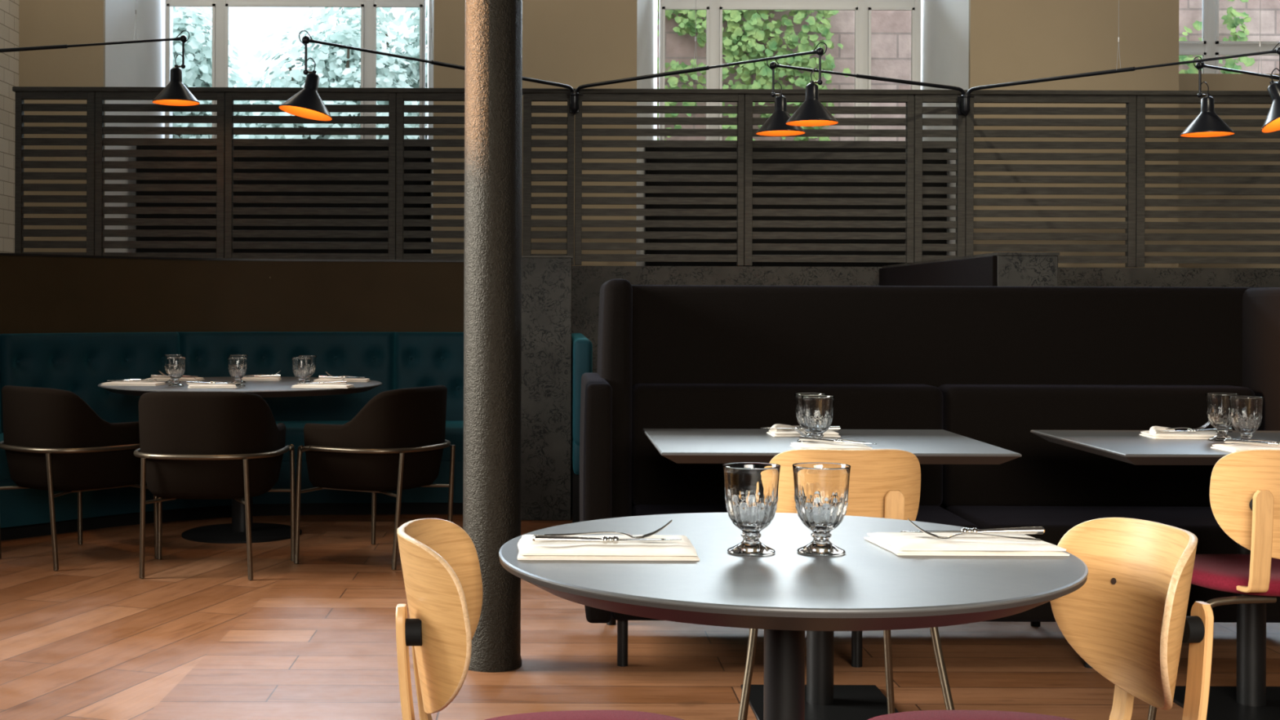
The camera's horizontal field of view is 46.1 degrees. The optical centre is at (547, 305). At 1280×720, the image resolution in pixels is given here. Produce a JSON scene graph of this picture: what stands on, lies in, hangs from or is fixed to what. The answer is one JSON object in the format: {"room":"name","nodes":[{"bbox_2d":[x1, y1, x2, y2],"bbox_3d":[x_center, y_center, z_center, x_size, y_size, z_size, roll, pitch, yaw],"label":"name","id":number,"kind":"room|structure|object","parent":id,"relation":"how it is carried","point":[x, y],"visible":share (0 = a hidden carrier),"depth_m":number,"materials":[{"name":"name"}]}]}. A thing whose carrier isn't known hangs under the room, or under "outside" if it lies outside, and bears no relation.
{"room":"restaurant dining room","nodes":[
{"label":"restaurant dining room","id":0,"kind":"room"},
{"bbox_2d":[0,0,19,253],"bbox_3d":[-3.944,-1.634,4.750,0.200,5.500,14.700,0,0,0],"label":"wall","id":1,"kind":"structure","parent":0,"point":[9,9],"depth_m":10.69,"materials":[{"name":"white tile"}]},
{"bbox_2d":[278,30,464,120],"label":"lamp","id":2,"kind":"object","parent":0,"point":[306,101],"depth_m":7.68,"materials":[{"name":"black metal"}]},
{"bbox_2d":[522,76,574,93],"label":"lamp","id":3,"kind":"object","parent":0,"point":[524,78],"depth_m":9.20,"materials":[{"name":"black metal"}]},
{"bbox_2d":[18,0,1178,267],"bbox_3d":[1.681,-1.614,11.450,11.050,5.500,1.100,0,0,0],"label":"wall","id":4,"kind":"structure","parent":0,"point":[574,43],"depth_m":10.90,"materials":[{"name":"beige paint"}]},
{"bbox_2d":[104,0,173,252],"bbox_3d":[-3.163,-1.481,11.495,0.078,5.200,1.145,0,0,11],"label":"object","id":5,"kind":"structure","parent":4,"relation":"attached to","point":[141,64],"depth_m":11.34,"materials":[{"name":"white paint"}]},
{"bbox_2d":[164,0,426,139],"bbox_3d":[-1.988,-2.651,11.829,2.045,2.852,0.082,0,0,0],"label":"window","id":6,"kind":"structure","parent":4,"relation":"in","point":[220,7],"depth_m":11.80,"materials":[{"name":"white"}]},
{"bbox_2d":[426,0,433,253],"bbox_3d":[-0.861,-1.473,11.495,0.079,5.200,1.127,0,0,-7],"label":"trim","id":7,"kind":"structure","parent":4,"relation":"attached to","point":[430,67],"depth_m":11.48,"materials":[{"name":"white paint"}]},
{"bbox_2d":[635,0,657,266],"bbox_3d":[0.721,-1.468,11.495,0.078,5.200,1.149,0,0,12],"label":"trim","id":8,"kind":"structure","parent":4,"relation":"attached to","point":[646,10],"depth_m":11.38,"materials":[{"name":"white paint"}]},
{"bbox_2d":[658,0,920,141],"bbox_3d":[1.908,-2.638,11.829,2.056,2.852,0.082,0,0,0],"label":"window","id":9,"kind":"structure","parent":4,"relation":"in","point":[862,8],"depth_m":11.80,"materials":[{"name":"white"}]},
{"bbox_2d":[920,0,968,255],"bbox_3d":[3.040,-1.459,11.495,0.079,5.200,1.127,0,0,-7],"label":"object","id":10,"kind":"structure","parent":4,"relation":"attached to","point":[944,24],"depth_m":11.37,"materials":[{"name":"white paint"}]},
{"bbox_2d":[1177,73,1279,268],"bbox_3d":[5.679,-0.295,11.625,2.200,2.890,0.750,0,0,0],"label":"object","id":11,"kind":"structure","parent":4,"relation":"attached to","point":[1187,82],"depth_m":11.25,"materials":[{"name":"beige paint"}]},
{"bbox_2d":[1178,0,1279,73],"bbox_3d":[5.614,-2.901,11.829,2.150,2.300,0.082,0,0,0],"label":"window","id":12,"kind":"structure","parent":4,"relation":"in","point":[1210,46],"depth_m":11.80,"materials":[{"name":"white"}]},
{"bbox_2d":[0,509,1279,719],"bbox_3d":[1.571,1.185,4.650,11.650,0.100,14.900,0,0,0],"label":"floor","id":13,"kind":"structure","parent":0,"point":[194,637],"depth_m":4.92,"materials":[{"name":"brown wood"}]},
{"bbox_2d":[0,385,157,570],"bbox_3d":[-2.128,0.734,6.656,0.625,0.771,0.533,0,0,40],"label":"upholstered armchair","id":14,"kind":"object","parent":13,"relation":"on","point":[54,440],"visible":0.91,"depth_m":6.43,"materials":[{"name":"brown leather"}]},
{"bbox_2d":[133,391,295,579],"bbox_3d":[-1.434,0.736,6.369,0.625,0.771,0.533,0,0,3],"label":"upholstered armchair","id":15,"kind":"object","parent":13,"relation":"on","point":[193,445],"visible":1,"depth_m":6.15,"materials":[{"name":"brown fabric"}]},
{"bbox_2d":[0,331,463,540],"bbox_3d":[-1.761,0.634,7.878,3.499,0.979,1.089,0,0,-25],"label":"banquette","id":16,"kind":"object","parent":13,"relation":"on","point":[77,363],"visible":0.5,"depth_m":8.06,"materials":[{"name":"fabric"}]},
{"bbox_2d":[0,432,11,479],"bbox_3d":[-2.862,0.729,7.185,0.809,0.182,0.578,0,0,-43],"label":"seat cushion","id":17,"kind":"object","parent":16,"relation":"on","point":[4,468],"depth_m":7.09,"materials":[{"name":"teal fabric"}]},
{"bbox_2d":[0,332,179,432],"bbox_3d":[-2.414,0.415,7.958,1.030,0.544,0.159,0,0,-43],"label":"cushion","id":18,"kind":"object","parent":16,"relation":"on","point":[77,363],"depth_m":7.94,"materials":[{"name":"teal fabric"}]},
{"bbox_2d":[178,331,395,421],"bbox_3d":[-1.466,0.418,8.441,1.212,0.544,0.180,0,0,-12],"label":"cushion","id":19,"kind":"object","parent":16,"relation":"on","point":[368,355],"depth_m":8.45,"materials":[{"name":"teal fabric"}]},
{"bbox_2d":[275,420,350,461],"bbox_3d":[-1.422,0.734,8.217,1.202,0.182,0.613,0,0,-11],"label":"seat cushion","id":20,"kind":"object","parent":16,"relation":"on","point":[295,436],"depth_m":7.99,"materials":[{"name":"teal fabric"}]},
{"bbox_2d":[394,332,463,421],"bbox_3d":[-0.523,0.421,8.534,0.712,0.544,0.132,0,0,0],"label":"cushion","id":21,"kind":"object","parent":16,"relation":"on","point":[421,359],"depth_m":8.50,"materials":[{"name":"teal fabric"}]},
{"bbox_2d":[441,420,463,460],"bbox_3d":[-0.523,0.737,8.300,0.712,0.182,0.568,0,0,0],"label":"seat cushion","id":22,"kind":"object","parent":16,"relation":"on","point":[454,433],"depth_m":8.04,"materials":[{"name":"teal fabric"}]},
{"bbox_2d":[0,253,464,333],"bbox_3d":[-1.882,0.427,8.155,3.542,1.392,0.626,0,0,-24],"label":"wall","id":23,"kind":"structure","parent":13,"relation":"on","point":[40,293],"depth_m":8.46,"materials":[{"name":"black"}]},
{"bbox_2d":[14,91,95,255],"bbox_3d":[-3.125,-0.814,9.525,0.503,1.086,0.050,0,0,0],"label":"screen panel","id":24,"kind":"object","parent":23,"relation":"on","point":[90,107],"visible":0.91,"depth_m":9.52,"materials":[{"name":"grey wood"}]},
{"bbox_2d":[94,92,225,257],"bbox_3d":[-2.460,-0.812,9.525,0.819,1.086,0.050,0,0,0],"label":"screen panel","id":25,"kind":"object","parent":23,"relation":"on","point":[100,130],"visible":0.9,"depth_m":9.52,"materials":[{"name":"grey wood"}]},
{"bbox_2d":[224,92,396,259],"bbox_3d":[-1.506,-0.808,9.525,1.081,1.086,0.050,0,0,0],"label":"screen panel","id":26,"kind":"object","parent":23,"relation":"on","point":[229,188],"visible":0.93,"depth_m":9.52,"materials":[{"name":"grey wood"}]},
{"bbox_2d":[395,93,522,259],"bbox_3d":[-0.563,-0.805,9.525,0.798,1.086,0.050,0,0,0],"label":"screen panel","id":27,"kind":"object","parent":23,"relation":"on","point":[401,142],"visible":0.48,"depth_m":9.52,"materials":[{"name":"grey wood"}]},
{"bbox_2d":[97,376,382,543],"bbox_3d":[-1.506,0.752,7.390,1.368,0.745,1.368,0,0,0],"label":"round table","id":28,"kind":"object","parent":13,"relation":"on","point":[234,532],"visible":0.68,"depth_m":7.20,"materials":[{"name":"grey laminate"}]},
{"bbox_2d":[100,381,165,386],"bbox_3d":[-1.981,0.370,7.170,0.273,0.015,0.142,0,0,5],"label":"linen napkin","id":29,"kind":"object","parent":28,"relation":"on","point":[113,383],"visible":1,"depth_m":7.11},
{"bbox_2d":[108,378,156,382],"bbox_3d":[-1.983,0.355,7.149,0.233,0.014,0.017,0,0,-2],"label":"table knife","id":30,"kind":"object","parent":29,"relation":"on","point":[150,380],"visible":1,"depth_m":7.15,"materials":[{"name":"silver metal"}]},
{"bbox_2d":[164,354,182,382],"bbox_3d":[-1.854,0.310,7.420,0.090,0.137,0.090,0,0,33],"label":"water goblet","id":31,"kind":"object","parent":28,"relation":"on","point":[171,380],"visible":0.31,"depth_m":7.39,"materials":[{"name":"clear glass"}]},
{"bbox_2d":[145,377,204,381],"bbox_3d":[-1.896,0.370,7.620,0.272,0.015,0.142,0,0,0],"label":"linen napkin","id":32,"kind":"object","parent":28,"relation":"on","point":[158,379],"visible":0.71,"depth_m":7.56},
{"bbox_2d":[166,356,186,386],"bbox_3d":[-1.755,0.310,7.080,0.090,0.137,0.090,0,0,-37],"label":"water goblet","id":33,"kind":"object","parent":28,"relation":"on","point":[175,365],"visible":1,"depth_m":7.05,"materials":[{"name":"clear glass"}]},
{"bbox_2d":[187,383,236,388],"bbox_3d":[-1.562,0.371,6.981,0.222,0.015,0.142,0,0,-14],"label":"linen napkin","id":34,"kind":"object","parent":28,"relation":"on","point":[198,385],"visible":1,"depth_m":6.92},
{"bbox_2d":[186,381,215,384],"bbox_3d":[-1.562,0.356,6.961,0.233,0.014,0.019,0,0,-20],"label":"table knife","id":35,"kind":"object","parent":34,"relation":"on","point":[187,382],"visible":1,"depth_m":6.93,"materials":[{"name":"silver metal"}]},
{"bbox_2d":[227,356,247,386],"bbox_3d":[-1.466,0.311,7.080,0.090,0.137,0.090,0,0,-28],"label":"water goblet","id":36,"kind":"object","parent":28,"relation":"on","point":[237,365],"visible":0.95,"depth_m":7.05,"materials":[{"name":"clear glass"}]},
{"bbox_2d":[229,355,248,382],"bbox_3d":[-1.531,0.311,7.420,0.090,0.137,0.090,0,0,3],"label":"water goblet","id":37,"kind":"object","parent":28,"relation":"on","point":[230,356],"visible":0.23,"depth_m":7.39,"materials":[{"name":"clear glass"}]},
{"bbox_2d":[241,376,281,380],"bbox_3d":[-1.485,0.372,7.700,0.222,0.016,0.142,0,0,-6],"label":"linen napkin","id":38,"kind":"object","parent":28,"relation":"on","point":[265,378],"visible":0.87,"depth_m":7.64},
{"bbox_2d":[292,357,311,384],"bbox_3d":[-1.167,0.312,7.100,0.090,0.137,0.090,0,0,37],"label":"water goblet","id":39,"kind":"object","parent":28,"relation":"on","point":[300,366],"visible":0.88,"depth_m":7.07,"materials":[{"name":"clear glass"}]},
{"bbox_2d":[297,355,316,383],"bbox_3d":[-1.182,0.312,7.360,0.090,0.137,0.090,0,0,-20],"label":"water goblet","id":40,"kind":"object","parent":28,"relation":"on","point":[313,365],"visible":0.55,"depth_m":7.34,"materials":[{"name":"clear glass"}]},
{"bbox_2d":[290,383,354,388],"bbox_3d":[-1.054,0.373,7.021,0.271,0.016,0.142,0,0,6],"label":"linen napkin","id":41,"kind":"object","parent":28,"relation":"on","point":[300,385],"visible":1,"depth_m":6.96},
{"bbox_2d":[313,377,370,382],"bbox_3d":[-1.040,0.373,7.580,0.272,0.016,0.142,0,0,1],"label":"linen napkin","id":42,"kind":"object","parent":28,"relation":"on","point":[331,380],"visible":0.91,"depth_m":7.52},
{"bbox_2d":[136,146,430,253],"bbox_3d":[-2.014,-0.061,11.515,2.200,2.368,0.570,0,0,0],"label":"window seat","id":43,"kind":"object","parent":13,"relation":"on","point":[183,148],"visible":0.02,"depth_m":11.23,"materials":[{"name":"black"}]},
{"bbox_2d":[293,385,455,569],"bbox_3d":[-0.732,0.739,6.696,0.533,0.771,0.625,0,0,27],"label":"upholstered armchair","id":44,"kind":"object","parent":13,"relation":"on","point":[397,442],"visible":1,"depth_m":6.48,"materials":[{"name":"brown leather"}]},
{"bbox_2d":[462,0,522,672],"bbox_3d":[-0.168,-1.621,4.720,0.192,5.500,0.192,0,0,0],"label":"column","id":45,"kind":"structure","parent":13,"relation":"on","point":[493,68],"depth_m":4.64,"materials":[{"name":"black paint"}]},
{"bbox_2d":[395,518,683,719],"bbox_3d":[0.015,0.733,2.290,0.506,0.791,0.584,0,0,0],"label":"chair","id":46,"kind":"object","parent":13,"relation":"on","point":[440,562],"visible":1,"depth_m":2.17,"materials":[{"name":"brown wood"}]},
{"bbox_2d":[520,255,573,520],"bbox_3d":[-0.014,0.433,8.687,0.283,1.394,1.583,0,0,0],"label":"pier","id":47,"kind":"object","parent":13,"relation":"on","point":[546,280],"visible":0.81,"depth_m":7.90,"materials":[{"name":"grey concrete"}]},
{"bbox_2d":[522,93,574,265],"bbox_3d":[0.003,-0.803,9.525,0.325,1.086,0.050,0,0,0],"label":"screen panel","id":48,"kind":"object","parent":47,"relation":"on","point":[527,177],"visible":0.92,"depth_m":9.52,"materials":[{"name":"grey wood"}]},
{"bbox_2d":[570,333,592,523],"bbox_3d":[0.387,0.650,8.500,0.515,0.962,1.800,0,0,0],"label":"banquette","id":49,"kind":"object","parent":13,"relation":"on","point":[581,346],"visible":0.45,"depth_m":7.62,"materials":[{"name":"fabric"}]},
{"bbox_2d":[571,431,579,475],"bbox_3d":[0.387,0.776,8.510,0.515,0.170,1.780,0,0,0],"label":"seat cushion","id":50,"kind":"object","parent":49,"relation":"on","point":[575,440],"depth_m":7.63,"materials":[{"name":"teal fabric"}]},
{"bbox_2d":[571,333,592,445],"bbox_3d":[0.178,0.440,8.500,0.095,0.542,1.800,0,0,0],"label":"cushion","id":51,"kind":"object","parent":49,"relation":"on","point":[581,347],"depth_m":7.61,"materials":[{"name":"teal fabric"}]},
{"bbox_2d":[498,512,1088,719],"bbox_3d":[0.371,0.759,2.362,0.900,0.745,0.900,0,0,0],"label":"round table","id":52,"kind":"object","parent":13,"relation":"on","point":[786,593],"visible":0.85,"depth_m":2.15,"materials":[{"name":"grey laminate"}]},
{"bbox_2d":[517,534,699,560],"bbox_3d":[0.092,0.378,2.363,0.281,0.014,0.190,0,0,0],"label":"linen napkin","id":53,"kind":"object","parent":52,"relation":"on","point":[683,549],"visible":0.8,"depth_m":2.29,"materials":[{"name":"fabric"}]},
{"bbox_2d":[532,534,681,543],"bbox_3d":[0.092,0.363,2.336,0.233,0.014,0.017,0,0,-4],"label":"table knife","id":54,"kind":"object","parent":53,"relation":"on","point":[535,538],"visible":1,"depth_m":2.33,"materials":[{"name":"silver metal"}]},
{"bbox_2d":[543,520,671,538],"bbox_3d":[0.096,0.354,2.385,0.204,0.029,0.022,0,0,6],"label":"fork","id":55,"kind":"object","parent":53,"relation":"on","point":[669,522],"visible":0.99,"depth_m":2.38,"materials":[{"name":"silver metal"}]},
{"bbox_2d":[722,462,780,555],"bbox_3d":[0.318,0.317,2.348,0.090,0.137,0.090,0,0,-10],"label":"water goblet","id":56,"kind":"object","parent":52,"relation":"on","point":[751,488],"visible":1,"depth_m":2.32,"materials":[{"name":"clear glass"}]},
{"bbox_2d":[792,462,850,555],"bbox_3d":[0.428,0.318,2.348,0.090,0.137,0.090,0,0,-14],"label":"water goblet","id":57,"kind":"object","parent":52,"relation":"on","point":[821,489],"visible":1,"depth_m":2.32,"materials":[{"name":"clear glass"}]},
{"bbox_2d":[863,532,1069,555],"bbox_3d":[0.666,0.379,2.405,0.284,0.015,0.168,0,0,0],"label":"linen napkin","id":58,"kind":"object","parent":52,"relation":"on","point":[898,543],"visible":0.9,"depth_m":2.34,"materials":[{"name":"fabric"}]},
{"bbox_2d":[900,526,1044,534],"bbox_3d":[0.687,0.364,2.429,0.233,0.014,0.017,0,0,-2],"label":"table knife","id":59,"kind":"object","parent":58,"relation":"on","point":[1028,530],"visible":0.79,"depth_m":2.42,"materials":[{"name":"silver metal"}]},
{"bbox_2d":[907,518,1040,541],"bbox_3d":[0.674,0.355,2.375,0.204,0.029,0.022,0,0,8],"label":"fork","id":60,"kind":"object","parent":58,"relation":"on","point":[913,523],"visible":1,"depth_m":2.37,"materials":[{"name":"silver metal"}]},
{"bbox_2d":[645,147,946,266],"bbox_3d":[1.878,-0.048,11.515,2.265,2.368,0.570,0,0,0],"label":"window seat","id":61,"kind":"object","parent":13,"relation":"on","point":[648,149],"visible":0.02,"depth_m":11.23,"materials":[{"name":"black"}]},
{"bbox_2d":[642,428,1022,719],"bbox_3d":[0.772,0.760,4.340,0.949,0.745,0.778,0,0,0],"label":"square table","id":62,"kind":"object","parent":13,"relation":"on","point":[824,700],"visible":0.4,"depth_m":4.21,"materials":[{"name":"grey laminate"}]},
{"bbox_2d":[766,423,840,436],"bbox_3d":[0.765,0.371,4.500,0.205,0.033,0.133,0,0,0],"label":"linen napkin","id":63,"kind":"object","parent":62,"relation":"on","point":[774,431],"visible":0.59,"depth_m":4.45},
{"bbox_2d":[761,426,840,431],"bbox_3d":[0.754,0.364,4.467,0.233,0.014,0.017,0,0,3],"label":"table knife","id":64,"kind":"object","parent":63,"relation":"on","point":[831,428],"visible":0.68,"depth_m":4.46,"materials":[{"name":"silver metal"}]},
{"bbox_2d":[794,392,826,442],"bbox_3d":[0.749,0.319,4.280,0.090,0.137,0.090,0,0,-23],"label":"water goblet","id":65,"kind":"object","parent":62,"relation":"on","point":[798,401],"visible":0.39,"depth_m":4.26,"materials":[{"name":"clear glass"}]},
{"bbox_2d":[801,395,834,442],"bbox_3d":[0.751,0.319,4.170,0.090,0.137,0.090,0,0,13],"label":"water goblet","id":66,"kind":"object","parent":62,"relation":"on","point":[818,410],"visible":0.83,"depth_m":4.14,"materials":[{"name":"clear glass"}]},
{"bbox_2d":[790,441,872,449],"bbox_3d":[0.771,0.381,4.081,0.203,0.014,0.152,0,0,0],"label":"linen napkin","id":67,"kind":"object","parent":62,"relation":"on","point":[803,445],"visible":0.83,"depth_m":4.04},
{"bbox_2d":[794,428,866,442],"bbox_3d":[0.772,0.355,4.108,0.204,0.029,0.022,0,0,34],"label":"fork","id":68,"kind":"object","parent":67,"relation":"on","point":[797,430],"visible":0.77,"depth_m":4.10,"materials":[{"name":"silver metal"}]},
{"bbox_2d":[798,435,875,444],"bbox_3d":[0.781,0.364,4.048,0.233,0.014,0.017,0,0,39],"label":"table knife","id":69,"kind":"object","parent":67,"relation":"on","point":[801,437],"visible":1,"depth_m":4.07,"materials":[{"name":"silver metal"}]},
{"bbox_2d":[737,448,954,719],"bbox_3d":[0.724,0.736,3.798,0.584,0.791,0.506,0,0,0],"label":"chair","id":70,"kind":"object","parent":13,"relation":"on","point":[884,483],"visible":0.33,"depth_m":3.59,"materials":[{"name":"brown wood"}]},
{"bbox_2d":[579,278,1279,668],"bbox_3d":[1.366,0.524,5.040,2.505,1.222,0.840,0,0,0],"label":"sofa","id":71,"kind":"object","parent":13,"relation":"on","point":[994,366],"visible":0.7,"depth_m":5.11,"materials":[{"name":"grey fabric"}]},
{"bbox_2d":[631,382,942,506],"bbox_3d":[0.818,0.482,5.195,1.067,0.421,0.190,0,0,0],"label":"cushion","id":72,"kind":"object","parent":71,"relation":"on","point":[657,480],"depth_m":5.10,"materials":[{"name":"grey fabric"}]},
{"bbox_2d":[631,504,980,529],"bbox_3d":[0.817,0.758,4.900,1.067,0.160,0.520,0,0,0],"label":"seat cushion","id":73,"kind":"object","parent":71,"relation":"on","point":[933,513],"depth_m":4.94,"materials":[{"name":"grey fabric"}]},
{"bbox_2d":[945,505,1236,554],"bbox_3d":[1.886,0.762,4.900,1.062,0.160,0.520,0,0,0],"label":"seat cushion","id":74,"kind":"object","parent":71,"relation":"on","point":[1056,520],"depth_m":4.83,"materials":[{"name":"grey fabric"}]},
{"bbox_2d":[937,384,1255,506],"bbox_3d":[1.887,0.486,5.195,1.062,0.421,0.190,0,0,0],"label":"cushion","id":75,"kind":"object","parent":71,"relation":"on","point":[1046,473],"depth_m":5.10,"materials":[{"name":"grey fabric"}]},
{"bbox_2d":[879,252,1059,286],"bbox_3d":[2.244,0.443,8.261,0.313,1.390,2.433,0,0,0],"label":"partition wall","id":76,"kind":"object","parent":13,"relation":"on","point":[996,268],"visible":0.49,"depth_m":7.24,"materials":[{"name":"grey concrete"}]},
{"bbox_2d":[867,517,1213,719],"bbox_3d":[0.728,0.736,2.305,0.506,0.791,0.584,0,0,-6],"label":"chair","id":77,"kind":"object","parent":13,"relation":"on","point":[1128,621],"visible":0.99,"depth_m":2.38,"materials":[{"name":"brown wood"}]},
{"bbox_2d":[1030,430,1279,719],"bbox_3d":[1.993,0.764,4.340,0.948,0.745,0.778,0,0,0],"label":"square table","id":78,"kind":"object","parent":13,"relation":"on","point":[1251,700],"visible":0.52,"depth_m":4.22,"materials":[{"name":"grey laminate"}]},
{"bbox_2d":[1139,426,1230,439],"bbox_3d":[1.896,0.374,4.470,0.225,0.033,0.141,0,0,3],"label":"linen napkin","id":79,"kind":"object","parent":78,"relation":"on","point":[1152,433],"visible":0.87,"depth_m":4.42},
{"bbox_2d":[1148,421,1209,431],"bbox_3d":[1.898,0.359,4.499,0.204,0.029,0.022,0,0,-10],"label":"fork","id":80,"kind":"object","parent":79,"relation":"on","point":[1202,426],"visible":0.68,"depth_m":4.50,"materials":[{"name":"silver metal"}]},
{"bbox_2d":[1155,427,1232,432],"bbox_3d":[1.910,0.368,4.437,0.233,0.014,0.017,0,0,-3],"label":"table knife","id":81,"kind":"object","parent":79,"relation":"on","point":[1229,430],"visible":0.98,"depth_m":4.43,"materials":[{"name":"silver metal"}]},
{"bbox_2d":[1204,392,1239,441],"bbox_3d":[1.959,0.323,4.360,0.090,0.137,0.090,0,0,18],"label":"water goblet","id":82,"kind":"object","parent":78,"relation":"on","point":[1218,412],"visible":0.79,"depth_m":4.33,"materials":[{"name":"clear glass"}]},
{"bbox_2d":[1210,444,1279,452],"bbox_3d":[1.936,0.385,4.060,0.223,0.013,0.151,0,0,0],"label":"linen napkin","id":83,"kind":"object","parent":78,"relation":"on","point":[1228,447],"visible":0.69,"depth_m":4.05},
{"bbox_2d":[1223,438,1279,446],"bbox_3d":[1.943,0.369,4.028,0.233,0.014,0.018,0,0,30],"label":"table knife","id":84,"kind":"object","parent":83,"relation":"on","point":[1226,440],"visible":1,"depth_m":4.05,"materials":[{"name":"silver metal"}]},
{"bbox_2d":[1228,395,1263,444],"bbox_3d":[1.959,0.323,4.210,0.090,0.137,0.090,0,0,8],"label":"water goblet","id":85,"kind":"object","parent":78,"relation":"on","point":[1246,411],"visible":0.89,"depth_m":4.18,"materials":[{"name":"clear glass"}]},
{"bbox_2d":[1147,448,1279,719],"bbox_3d":[1.824,0.739,3.828,0.584,0.791,0.506,0,0,0],"label":"chair","id":86,"kind":"object","parent":13,"relation":"on","point":[1245,485],"visible":0.68,"depth_m":3.65,"materials":[{"name":"brown wood"}]},
{"bbox_2d":[571,266,1279,373],"bbox_3d":[1.908,0.444,9.550,10.582,1.385,0.140,0,0,0],"label":"wall","id":87,"kind":"structure","parent":0,"point":[587,282],"depth_m":9.48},
{"bbox_2d":[574,93,744,266],"bbox_3d":[0.706,-0.800,9.525,1.073,1.086,0.050,0,0,0],"label":"screen panel","id":88,"kind":"object","parent":87,"relation":"on","point":[739,109],"visible":0.98,"depth_m":9.52,"materials":[{"name":"grey wood"}]},
{"bbox_2d":[12,86,1270,114],"bbox_3d":[0.713,-1.285,9.473,8.201,0.177,0.205,0,0,0],"label":"rail","id":89,"kind":"object","parent":88,"relation":"on","point":[82,89],"depth_m":9.48,"materials":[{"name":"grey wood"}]},
{"bbox_2d":[569,92,579,114],"bbox_3d":[0.167,-1.269,9.400,0.060,0.142,0.060,0,0,0],"label":"socket","id":90,"kind":"object","parent":89,"relation":"attached to","point":[574,95],"depth_m":9.38,"materials":[{"name":"black metal"}]},
{"bbox_2d":[755,56,974,136],"bbox_3d":[1.922,-1.187,8.941,1.841,0.432,0.329,0,0,-41],"label":"lamp","id":91,"kind":"object","parent":89,"relation":"attached to","point":[775,126],"depth_m":8.54,"materials":[{"name":"black metal"}]},
{"bbox_2d":[960,93,970,116],"bbox_3d":[2.619,-1.257,9.400,0.060,0.142,0.060,0,0,0],"label":"socket","id":92,"kind":"object","parent":91,"relation":"attached to","point":[966,98],"depth_m":9.38,"materials":[{"name":"black metal"}]},
{"bbox_2d":[743,93,914,266],"bbox_3d":[1.783,-0.797,9.525,1.073,1.086,0.050,0,0,0],"label":"screen panel","id":93,"kind":"object","parent":87,"relation":"on","point":[908,110],"visible":0.94,"depth_m":9.52,"materials":[{"name":"grey wood"}]},
{"bbox_2d":[913,94,965,262],"bbox_3d":[2.484,-0.794,9.525,0.321,1.086,0.050,0,0,0],"label":"screen panel","id":94,"kind":"object","parent":87,"relation":"on","point":[959,122],"visible":0.88,"depth_m":9.52,"materials":[{"name":"grey wood"}]},
{"bbox_2d":[964,94,1136,266],"bbox_3d":[3.187,-0.792,9.525,1.077,1.086,0.050,0,0,0],"label":"screen panel","id":95,"kind":"object","parent":87,"relation":"on","point":[1130,111],"visible":0.91,"depth_m":9.52,"materials":[{"name":"grey wood"}]},
{"bbox_2d":[1135,95,1279,266],"bbox_3d":[4.270,-0.788,9.525,1.081,1.086,0.050,0,0,0],"label":"screen panel","id":96,"kind":"object","parent":87,"relation":"on","point":[1141,111],"visible":0.96,"depth_m":9.52,"materials":[{"name":"grey wood"}]},
{"bbox_3d":[1.590,-4.414,4.650,11.650,0.100,14.900,0,0,0],"label":"ceiling","id":97,"kind":"structure","parent":0,"visible":0},
{"bbox_2d":[0,0,199,106],"bbox_3d":[-2.959,-2.798,8.950,1.765,3.166,0.275,0,0,0],"label":"lamp","id":98,"kind":"object","parent":97,"relation":"hanging from","point":[175,93],"visible":1,"depth_m":8.94,"materials":[{"name":"black metal"}]},
{"bbox_2d":[574,0,838,126],"bbox_3d":[0.832,-2.671,8.639,0.274,3.393,2.026,0,0,-41],"label":"lamp","id":99,"kind":"object","parent":97,"relation":"hanging from","point":[811,113],"visible":1,"depth_m":8.03,"materials":[{"name":"black metal"}]},
{"bbox_2d":[966,0,1279,133],"bbox_3d":[3.304,-2.630,8.528,0.274,3.457,2.209,0,0,-31],"label":"lamp","id":100,"kind":"object","parent":97,"relation":"hanging from","point":[1272,122],"visible":1,"depth_m":8.10,"materials":[{"name":"black metal"}]},
{"bbox_2d":[1180,0,1279,137],"bbox_3d":[4.351,-2.650,8.764,1.948,3.409,0.274,0,0,-34],"label":"lamp","id":101,"kind":"object","parent":97,"relation":"hanging from","point":[1207,123],"visible":0.96,"depth_m":8.28,"materials":[{"name":"black metal"}]},
{"label":"outside","id":102,"kind":"structure","parent":0,"visible":0},
{"bbox_3d":[0.995,1.333,21.075,30.000,0.200,17.850,0,0,0],"label":"ground","id":103,"kind":"structure","parent":102,"visible":0},
{"bbox_2d":[172,6,251,138],"bbox_3d":[-4.742,-1.344,17.276,2.987,5.130,1.963,0,0,-25],"label":"tree","id":104,"kind":"object","parent":103,"relation":"on","point":[197,56],"visible":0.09,"depth_m":17.07,"materials":[{"name":"green plant"}]},
{"bbox_2d":[173,62,340,137],"bbox_3d":[-3.543,-0.905,18.591,2.786,4.264,2.764,0,0,-37],"label":"tree","id":105,"kind":"object","parent":103,"relation":"on","point":[233,78],"visible":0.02,"depth_m":17.35,"materials":[{"name":"green plant"}]},
{"bbox_2d":[233,8,427,139],"bbox_3d":[-2.422,-1.107,17.250,2.613,4.675,2.104,0,0,-9],"label":"tree","id":106,"kind":"object","parent":103,"relation":"on","point":[329,71],"visible":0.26,"depth_m":16.70,"materials":[{"name":"green plant"}]},
{"bbox_2d":[307,0,427,139],"bbox_3d":[-1.498,-1.569,18.291,2.720,5.604,2.164,0,0,-27],"label":"tree","id":107,"kind":"object","parent":103,"relation":"on","point":[412,69],"visible":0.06,"depth_m":17.92,"materials":[{"name":"green plant"}]},
{"bbox_2d":[657,0,1279,141],"bbox_3d":[5.456,-1.601,16.200,11.100,5.700,0.400,0,0,0],"label":"wall","id":108,"kind":"structure","parent":103,"relation":"on","point":[891,30],"depth_m":16.00,"materials":[{"name":"brick"}]},
{"bbox_2d":[657,0,1255,140],"bbox_3d":[4.786,-2.808,15.786,10.065,3.603,0.373,0,0,0],"label":"ivy","id":109,"kind":"object","parent":108,"relation":"attached to","point":[735,45],"visible":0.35,"depth_m":15.73,"materials":[{"name":"green plant"}]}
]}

